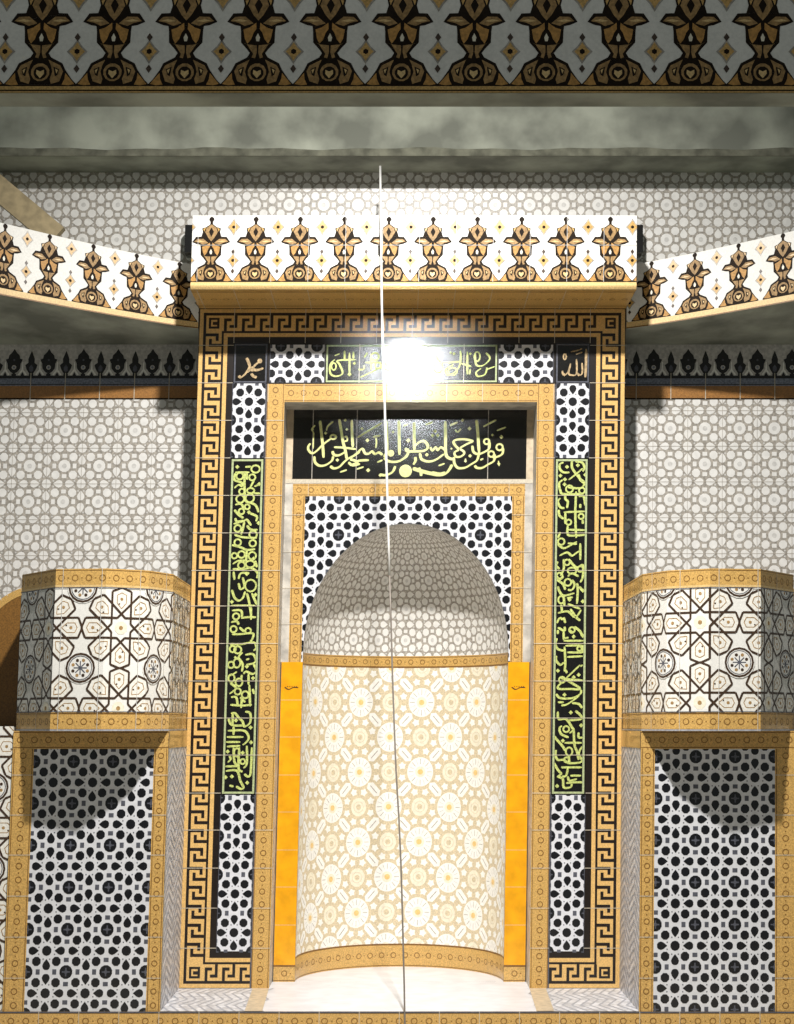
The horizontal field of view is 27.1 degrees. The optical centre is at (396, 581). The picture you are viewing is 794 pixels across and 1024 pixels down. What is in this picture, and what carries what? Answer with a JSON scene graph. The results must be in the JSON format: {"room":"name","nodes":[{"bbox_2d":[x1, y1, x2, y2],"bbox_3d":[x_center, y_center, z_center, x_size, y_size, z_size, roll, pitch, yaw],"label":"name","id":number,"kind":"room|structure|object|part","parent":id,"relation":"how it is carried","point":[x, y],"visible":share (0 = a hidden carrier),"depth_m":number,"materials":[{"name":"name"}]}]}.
{"room":"mosque","nodes":[
{"label":"mosque","id":0,"kind":"room"},
{"bbox_2d":[0,726,15,1010],"bbox_3d":[-2.550,1.622,8.966,1.157,1.671,1.108,0,-5,0],"label":"wall","id":1,"kind":"structure","parent":0,"point":[6,732],"depth_m":8.45,"materials":[{"name":"white tile"}]},
{"bbox_2d":[0,588,21,725],"bbox_3d":[-2.151,0.426,9.369,0.374,0.783,0.512,0,-5,0],"label":"pier","id":2,"kind":"object","parent":1,"relation":"on","point":[10,605],"visible":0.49,"depth_m":9.12,"materials":[{"name":"ceramic"}]},
{"bbox_2d":[0,1011,793,1023],"bbox_3d":[0.010,2.300,8.454,6.277,0.233,0.232,0,-5,0],"label":"baseboard","id":3,"kind":"structure","parent":1,"relation":"attached to","point":[162,1017],"depth_m":8.35,"materials":[{"name":"ceramic"}]},
{"bbox_2d":[0,0,793,106],"bbox_3d":[0.092,-1.999,5.628,4.719,0.728,0.127,0,-5,0],"label":"decorative frieze","id":4,"kind":"structure","parent":0,"point":[54,53],"depth_m":5.55,"materials":[{"name":"tile"}]},
{"bbox_3d":[0.085,-1.653,5.535,4.704,0.022,0.001,0,-5,0],"label":"moulding","id":5,"kind":"part","parent":4,"relation":"part of","materials":[{"name":"ceramic"}]},
{"bbox_2d":[0,173,793,726],"bbox_3d":[0.061,-0.140,9.846,6.380,5.334,0.341,0,-5,0],"label":"wall","id":6,"kind":"structure","parent":0,"point":[147,214],"depth_m":9.75,"materials":[{"name":"white tile"}]},
{"bbox_2d":[0,344,197,398],"bbox_3d":[-2.092,-1.249,9.773,1.928,0.340,0.004,0,-5,0],"label":"trim","id":7,"kind":"structure","parent":6,"relation":"attached to","point":[27,371],"depth_m":9.77,"materials":[{"name":"brown tile"}]},
{"bbox_2d":[0,223,199,343],"bbox_3d":[-2.024,-1.758,9.266,1.799,0.609,1.097,0,-5,0],"label":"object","id":8,"kind":"object","parent":6,"relation":"attached to","point":[54,289],"visible":0.99,"depth_m":9.29,"materials":[{"name":"tile"}]},
{"bbox_2d":[0,174,64,236],"bbox_3d":[-2.216,-2.202,9.549,0.593,0.529,0.056,0,-5,0],"label":"board","id":9,"kind":"object","parent":8,"relation":"on","point":[16,203],"visible":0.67,"depth_m":9.52,"materials":[{"name":"beige wood"}]},
{"bbox_3d":[-2.033,-1.581,9.070,1.919,0.222,0.044,2,-5,-21],"label":"moulding","id":10,"kind":"part","parent":8,"relation":"part of","materials":[{"name":"tile"}]},
{"bbox_2d":[379,166,405,1023],"bbox_3d":[-0.067,-0.004,8.910,0.089,4.891,0.851,1,-5,-9],"label":"hanging cable","id":11,"kind":"object","parent":6,"relation":"hanging from","point":[380,179],"visible":1,"depth_m":8.70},
{"bbox_2d":[0,107,793,172],"bbox_3d":[0.123,-3.171,9.989,6.750,1.458,0.691,0,-5,0],"label":"ceiling beam","id":12,"kind":"structure","parent":6,"relation":"attached to","point":[32,139],"depth_m":9.61,"materials":[{"name":"grey paint"}]},
{"bbox_2d":[184,215,642,308],"bbox_3d":[0.099,-1.844,9.416,2.702,0.576,0.819,0,-5,0],"label":"crown molding","id":13,"kind":"structure","parent":6,"relation":"attached to","point":[238,261],"depth_m":9.02,"materials":[{"name":"tile"}]},
{"bbox_3d":[0.090,-1.616,8.992,2.431,0.041,0.012,0,-5,0],"label":"moulding","id":14,"kind":"part","parent":13,"relation":"part of","materials":[{"name":"ceramic"}]},
{"bbox_2d":[625,344,793,398],"bbox_3d":[2.259,-1.249,9.773,1.928,0.340,0.004,0,-5,0],"label":"trim","id":15,"kind":"structure","parent":6,"relation":"attached to","point":[652,371],"depth_m":9.77,"materials":[{"name":"brown tile"}]},
{"bbox_2d":[625,231,793,343],"bbox_3d":[2.208,-1.758,9.266,1.804,0.609,1.097,0,-5,0],"label":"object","id":16,"kind":"object","parent":6,"relation":"attached to","point":[740,293],"visible":0.98,"depth_m":9.31,"materials":[{"name":"tile"}]},
{"bbox_3d":[2.211,-1.581,9.070,1.926,0.222,0.044,-2,-5,21],"label":"moulding","id":17,"kind":"part","parent":16,"relation":"part of","materials":[{"name":"tile"}]},
{"bbox_2d":[274,988,524,988],"bbox_3d":[0.007,2.153,5.013,6.945,0.067,11.480,0,-5,0],"label":"floor","id":18,"kind":"structure","parent":0,"point":[274,988],"depth_m":10.54,"materials":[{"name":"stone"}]},
{"bbox_2d":[2,730,186,1011],"bbox_3d":[-1.586,1.633,8.960,0.834,1.648,1.118,0,-5,0],"label":"lattice panel","id":19,"kind":"object","parent":18,"relation":"on","point":[96,836],"visible":1,"depth_m":8.42,"materials":[{"name":"tile"}]},
{"bbox_2d":[16,568,190,730],"bbox_3d":[-1.562,0.396,8.911,0.813,0.808,1.438,0,-5,0],"label":"bay","id":20,"kind":"object","parent":19,"relation":"on","point":[101,649],"visible":0.92,"depth_m":8.27,"materials":[{"name":"white tile"}]},
{"bbox_2d":[161,309,637,1010],"bbox_3d":[0.048,0.459,9.283,2.512,4.044,1.553,0,-5,0],"label":"mihrab","id":21,"kind":"object","parent":18,"relation":"on","point":[506,427],"visible":0.99,"depth_m":9.39,"materials":[{"name":"beige tile"}]},
{"bbox_3d":[-0.864,0.241,9.250,0.226,1.887,0.005,0,-5,0],"label":"calligraphy panel","id":22,"kind":"part","parent":21,"relation":"part of","materials":[{"name":"tile"}]},
{"bbox_3d":[-0.163,-1.242,9.378,0.493,0.224,0.005,0,-5,0],"label":"verse panel","id":23,"kind":"part","parent":21,"relation":"part of","materials":[{"name":"tile"}]},
{"bbox_3d":[0.012,2.240,9.130,2.423,0.002,1.553,0,-5,0],"label":"sill","id":24,"kind":"part","parent":21,"relation":"part of","materials":[{"name":"white stone"}]},
{"bbox_3d":[0.074,-0.785,9.577,1.442,0.434,0.002,0,-5,0],"label":"inscription panel","id":25,"kind":"part","parent":21,"relation":"part of","materials":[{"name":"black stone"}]},
{"bbox_3d":[0.329,-1.242,9.378,0.493,0.224,0.005,0,-5,0],"label":"verse panel","id":26,"kind":"part","parent":21,"relation":"part of","materials":[{"name":"tile"}]},
{"bbox_3d":[0.970,0.241,9.250,0.226,1.887,0.005,0,-5,0],"label":"calligraphy panel","id":27,"kind":"part","parent":21,"relation":"part of","materials":[{"name":"tile"}]},
{"bbox_2d":[619,730,793,1011],"bbox_3d":[1.637,1.633,8.960,0.829,1.648,1.118,0,-5,0],"label":"lattice panel","id":28,"kind":"object","parent":18,"relation":"on","point":[707,834],"visible":1,"depth_m":8.42,"materials":[{"name":"tile"}]},
{"bbox_2d":[622,568,793,730],"bbox_3d":[1.659,0.396,8.911,0.813,0.808,1.438,0,-5,0],"label":"balcony","id":29,"kind":"object","parent":28,"relation":"on","point":[710,649],"visible":0.93,"depth_m":8.27,"materials":[{"name":"white tile"}]}
]}

